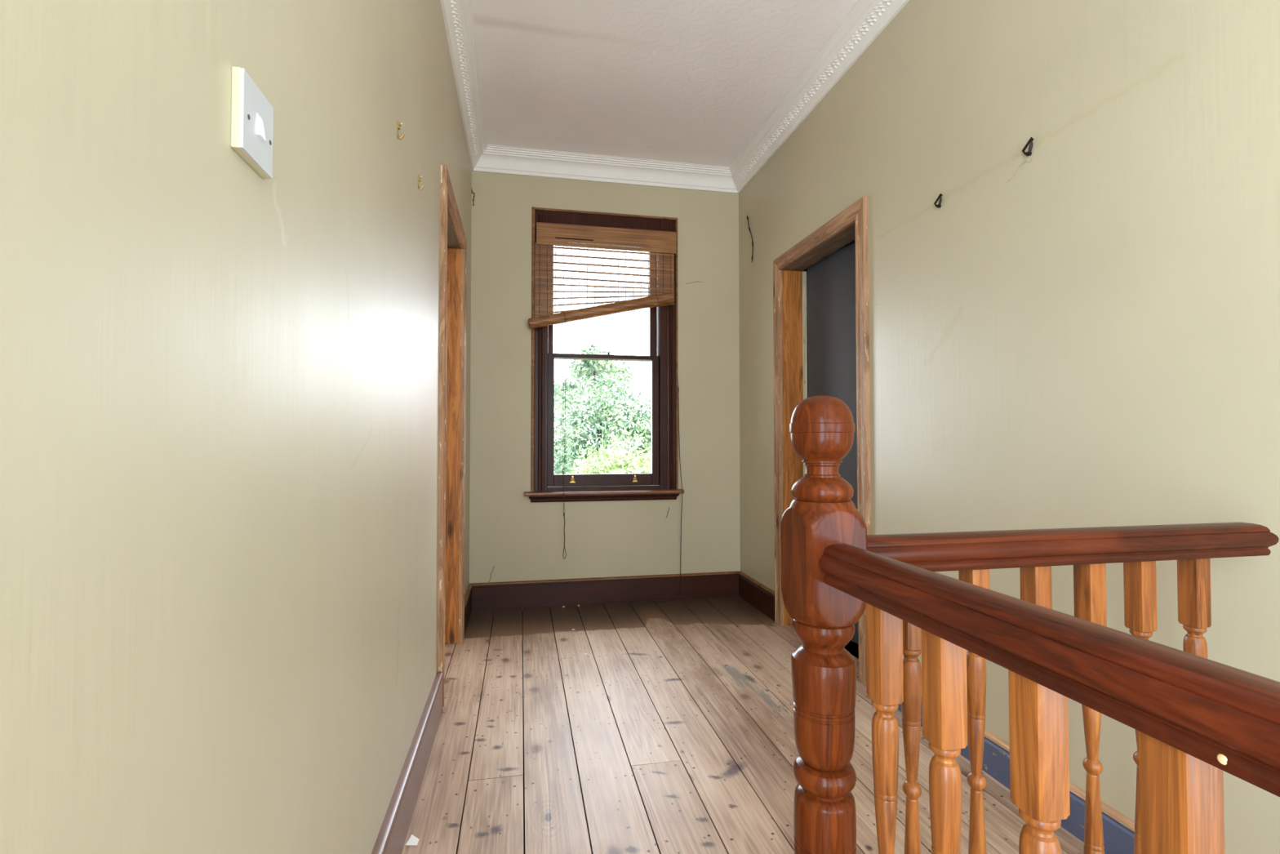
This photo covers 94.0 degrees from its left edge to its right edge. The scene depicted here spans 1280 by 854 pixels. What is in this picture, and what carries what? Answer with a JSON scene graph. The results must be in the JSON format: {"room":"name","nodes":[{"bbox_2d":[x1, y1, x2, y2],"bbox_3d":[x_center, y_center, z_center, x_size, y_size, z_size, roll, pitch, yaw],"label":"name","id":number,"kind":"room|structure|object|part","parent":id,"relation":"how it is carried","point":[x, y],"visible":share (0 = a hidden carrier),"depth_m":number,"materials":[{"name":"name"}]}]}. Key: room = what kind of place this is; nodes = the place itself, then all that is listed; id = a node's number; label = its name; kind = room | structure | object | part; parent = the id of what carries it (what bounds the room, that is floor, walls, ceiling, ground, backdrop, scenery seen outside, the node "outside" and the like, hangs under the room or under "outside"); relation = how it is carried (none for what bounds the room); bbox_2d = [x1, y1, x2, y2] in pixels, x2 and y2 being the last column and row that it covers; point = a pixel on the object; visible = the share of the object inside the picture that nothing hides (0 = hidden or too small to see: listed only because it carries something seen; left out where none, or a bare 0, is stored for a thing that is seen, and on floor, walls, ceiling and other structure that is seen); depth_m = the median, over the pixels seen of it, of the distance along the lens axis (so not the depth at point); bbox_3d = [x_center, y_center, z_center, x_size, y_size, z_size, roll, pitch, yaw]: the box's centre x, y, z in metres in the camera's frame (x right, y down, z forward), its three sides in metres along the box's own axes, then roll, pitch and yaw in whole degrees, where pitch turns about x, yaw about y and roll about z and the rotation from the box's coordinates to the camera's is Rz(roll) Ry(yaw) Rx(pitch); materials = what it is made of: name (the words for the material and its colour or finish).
{"room":"stair landing","nodes":[
{"label":"stair landing","id":0,"kind":"room"},
{"bbox_2d":[0,0,471,853],"bbox_3d":[-0.538,-0.373,0.729,0.130,2.980,6.824,0,-1,-11],"label":"wall","id":1,"kind":"structure","parent":0,"point":[220,380],"depth_m":0.64,"materials":[{"name":"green paint"}]},
{"bbox_2d":[231,66,273,178],"bbox_3d":[-0.460,-0.360,0.714,0.017,0.092,0.084,0,-1,-11],"label":"light switch","id":2,"kind":"object","parent":1,"relation":"attached to","point":[251,113],"visible":1,"depth_m":0.70,"materials":[{"name":"beige plastic"}]},
{"bbox_2d":[396,120,404,139],"bbox_3d":[-0.629,-0.778,1.568,0.021,0.047,0.009,0,-1,-11],"label":"hook","id":3,"kind":"object","parent":1,"relation":"attached to","point":[397,124],"visible":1,"depth_m":1.56,"materials":[{"name":"gold metal"}]},
{"bbox_2d":[417,174,423,190],"bbox_3d":[-0.692,-0.771,1.883,0.021,0.047,0.009,0,-1,-11],"label":"hook","id":4,"kind":"object","parent":1,"relation":"attached to","point":[419,180],"visible":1,"depth_m":1.88,"materials":[{"name":"gold metal"}]},
{"bbox_2d":[371,583,472,853],"bbox_3d":[-0.654,1.034,1.669,0.022,0.167,4.374,0,-1,-11],"label":"baseboard","id":5,"kind":"structure","parent":1,"relation":"attached to","point":[392,836],"depth_m":1.74,"materials":[{"name":"wood"}]},
{"bbox_2d":[437,164,466,712],"bbox_3d":[-0.945,0.047,2.819,0.152,2.193,0.916,0,-1,-11],"label":"door frame","id":6,"kind":"structure","parent":1,"relation":"in","point":[453,241],"depth_m":3.18,"materials":[{"name":"brown wood"}]},
{"bbox_2d":[440,0,488,170],"bbox_3d":[-0.398,-1.799,0.662,0.107,0.133,6.574,0,-1,-11],"label":"crown molding","id":7,"kind":"structure","parent":1,"relation":"attached to","point":[458,15],"depth_m":2.92,"materials":[{"name":"white paint"}]},
{"bbox_2d":[469,171,740,608],"bbox_3d":[-0.221,-0.297,4.143,1.828,2.980,0.250,0,-1,-11],"label":"wall","id":8,"kind":"structure","parent":0,"point":[513,537],"depth_m":3.99,"materials":[{"name":"beige paint"}]},
{"bbox_2d":[524,206,684,502],"bbox_3d":[-0.257,-0.468,4.154,1.073,1.962,0.403,0,-1,-11],"label":"window","id":9,"kind":"structure","parent":8,"relation":"in","point":[662,483],"depth_m":4.03,"materials":[{"name":"brown paint"}]},
{"bbox_2d":[528,222,675,559],"bbox_3d":[-0.237,-0.245,3.953,0.998,2.197,0.102,0,-1,-11],"label":"window blind","id":10,"kind":"object","parent":9,"relation":"attached to","point":[651,242],"visible":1,"depth_m":3.98,"materials":[{"name":"brown wood"}]},
{"bbox_3d":[-0.488,0.059,3.868,0.023,1.585,0.008,0,-1,-11],"label":"draw cord","id":11,"kind":"part","parent":10,"relation":"part of","materials":[{"name":"white fabric"}]},
{"bbox_3d":[-0.227,-0.943,4.000,0.941,0.534,0.004,0,-1,-11],"label":"slat panel","id":12,"kind":"part","parent":10,"relation":"part of","materials":[{"name":"brown wood"}]},
{"bbox_3d":[-0.219,-1.330,4.018,0.946,0.024,0.030,0,-1,-11],"label":"head rail","id":13,"kind":"part","parent":10,"relation":"part of","materials":[{"name":"brown wood"}]},
{"bbox_3d":[-0.254,-0.889,4.117,0.753,0.857,0.038,0,-1,-11],"label":"sash frame","id":14,"kind":"part","parent":9,"relation":"part of","materials":[{"name":"brown paint"}]},
{"bbox_3d":[-0.245,-0.046,4.055,0.760,0.890,0.038,0,-1,-11],"label":"sash frame","id":15,"kind":"part","parent":9,"relation":"part of","materials":[{"name":"brown paint"}]},
{"bbox_3d":[-0.233,0.437,3.995,1.064,0.025,0.123,0,-1,-11],"label":"sill","id":16,"kind":"part","parent":9,"relation":"part of","materials":[{"name":"brown wood"}]},
{"bbox_3d":[-0.230,0.471,3.976,1.009,0.044,0.040,0,-1,-11],"label":"apron moulding","id":17,"kind":"part","parent":9,"relation":"part of","materials":[{"name":"brown paint"}]},
{"bbox_2d":[469,570,739,610],"bbox_3d":[-0.194,1.086,3.979,1.828,0.167,0.022,0,-1,-11],"label":"baseboard","id":18,"kind":"structure","parent":8,"relation":"attached to","point":[560,592],"depth_m":3.96,"materials":[{"name":"brown wood"}]},
{"bbox_2d":[471,144,737,193],"bbox_3d":[-0.186,-1.724,4.000,1.828,0.133,0.107,0,-1,-11],"label":"crown molding","id":19,"kind":"structure","parent":8,"relation":"attached to","point":[499,159],"depth_m":4.00,"materials":[{"name":"white paint"}]},
{"bbox_2d":[601,379,682,604],"bbox_3d":[0.011,0.280,4.010,0.551,1.781,0.073,0,-1,-11],"label":"cable","id":20,"kind":"object","parent":8,"relation":"attached to","point":[677,380],"visible":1,"depth_m":4.05,"materials":[{"name":"black plastic"}]},
{"bbox_2d":[471,0,856,167],"bbox_3d":[0.482,-1.942,-0.078,7.700,0.120,9.174,0,-1,-11],"label":"ceiling","id":21,"kind":"structure","parent":0,"point":[693,82],"depth_m":3.03,"materials":[{"name":"white paint"}]},
{"bbox_2d":[401,595,1084,853],"bbox_3d":[0.276,1.200,0.895,7.500,0.200,7.100,0,-1,-11],"label":"floor","id":22,"kind":"structure","parent":0,"point":[673,732],"depth_m":2.12,"materials":[{"name":"brown wood"}]},
{"bbox_2d":[405,834,418,844],"bbox_3d":[-0.610,1.106,1.605,0.031,0.019,0.027,0,-1,0],"label":"chip","id":23,"kind":"object","parent":22,"relation":"on","point":[413,840],"visible":1,"depth_m":1.60,"materials":[{"name":"white"}]},
{"bbox_2d":[780,395,1279,853],"bbox_3d":[0.875,0.510,0.306,0.977,1.154,1.624,0,-1,-11],"label":"stair railing","id":24,"kind":"object","parent":22,"relation":"on","point":[1194,717],"visible":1,"depth_m":0.79,"materials":[{"name":"brown wood"}]},
{"bbox_3d":[0.298,0.579,0.964,0.104,1.045,0.104,0,-1,-11],"label":"newel post","id":25,"kind":"part","parent":24,"relation":"part of","materials":[{"name":"brown wood"}]},
{"bbox_3d":[0.446,0.195,0.227,0.070,0.060,1.420,0,-1,-11],"label":"handrail","id":26,"kind":"part","parent":24,"relation":"part of","materials":[{"name":"brown wood"}]},
{"bbox_3d":[0.774,0.214,1.078,0.875,0.060,0.070,0,-1,-11],"label":"handrail","id":27,"kind":"part","parent":24,"relation":"part of","materials":[{"name":"brown wood"}]},
{"bbox_2d":[801,239,855,397],"bbox_3d":[2.314,-0.312,3.528,2.684,2.980,3.000,0,-1,-11],"label":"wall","id":28,"kind":"structure","parent":0,"point":[853,241],"depth_m":4.78,"materials":[{"name":"grey paint"}]},
{"bbox_2d":[738,0,1279,853],"bbox_3d":[1.382,-0.276,1.110,0.130,3.160,6.824,0,-1,-11],"label":"wall","id":29,"kind":"structure","parent":0,"point":[1083,331],"depth_m":1.68,"materials":[{"name":"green paint"}]},
{"bbox_2d":[746,215,753,262],"bbox_3d":[0.735,-1.264,4.003,0.018,0.339,0.102,0,-1,-11],"label":"cable","id":30,"kind":"object","parent":29,"relation":"attached to","point":[747,215],"visible":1,"depth_m":3.97,"materials":[{"name":"black plastic"}]},
{"bbox_2d":[729,0,909,193],"bbox_3d":[1.290,-1.792,0.998,0.107,0.133,6.574,0,-1,-11],"label":"crown molding","id":31,"kind":"structure","parent":29,"relation":"attached to","point":[865,20],"depth_m":2.99,"materials":[{"name":"white paint"}]},
{"bbox_2d":[773,195,871,687],"bbox_3d":[1.072,0.068,3.132,0.358,2.163,0.971,0,-1,-11],"label":"door frame","id":32,"kind":"structure","parent":29,"relation":"in","point":[835,335],"depth_m":3.34,"materials":[{"name":"brown wood"}]},
{"bbox_2d":[738,570,1134,853],"bbox_3d":[0.996,1.055,2.632,0.022,0.167,3.129,0,-1,-11],"label":"baseboard","id":33,"kind":"structure","parent":29,"relation":"attached to","point":[1118,829],"depth_m":1.85,"materials":[{"name":"blue wood"}]},
{"bbox_2d":[933,193,942,208],"bbox_3d":[1.097,-0.829,2.192,0.015,0.051,0.032,1,-1,-25],"label":"hook","id":34,"kind":"object","parent":29,"relation":"attached to","point":[939,206],"visible":1,"depth_m":2.19,"materials":[{"name":"black metal"}]},
{"bbox_2d":[1022,137,1033,155],"bbox_3d":[1.174,-0.845,1.805,0.015,0.053,0.033,1,-1,-24],"label":"hook","id":35,"kind":"object","parent":29,"relation":"attached to","point":[1028,153],"visible":1,"depth_m":1.80,"materials":[{"name":"black metal"}]},
{"label":"outside","id":36,"kind":"structure","parent":0,"visible":0},
{"bbox_3d":[1.541,5.301,43.318,100.000,0.100,75.426,0,-1,-11],"label":"ground","id":37,"kind":"structure","parent":36,"visible":0},
{"bbox_2d":[554,342,635,416],"bbox_3d":[-2.063,0.604,26.004,3.898,8.535,4.001,0,-1,-11],"label":"tree","id":38,"kind":"object","parent":37,"relation":"on","point":[589,367],"visible":0.54,"depth_m":25.54,"materials":[{"name":"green plant"}]},
{"bbox_2d":[554,368,651,474],"bbox_3d":[-0.797,1.698,11.291,2.877,5.688,2.936,0,-1,-11],"label":"tree","id":39,"kind":"object","parent":37,"relation":"on","point":[594,428],"visible":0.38,"depth_m":10.87,"materials":[{"name":"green plant"}]},
{"bbox_2d":[560,434,651,474],"bbox_3d":[-0.403,2.287,8.271,1.963,4.372,1.786,-1,-2,44],"label":"bush","id":40,"kind":"object","parent":37,"relation":"on","point":[620,460],"visible":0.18,"depth_m":7.94,"materials":[{"name":"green plant"}]}
]}

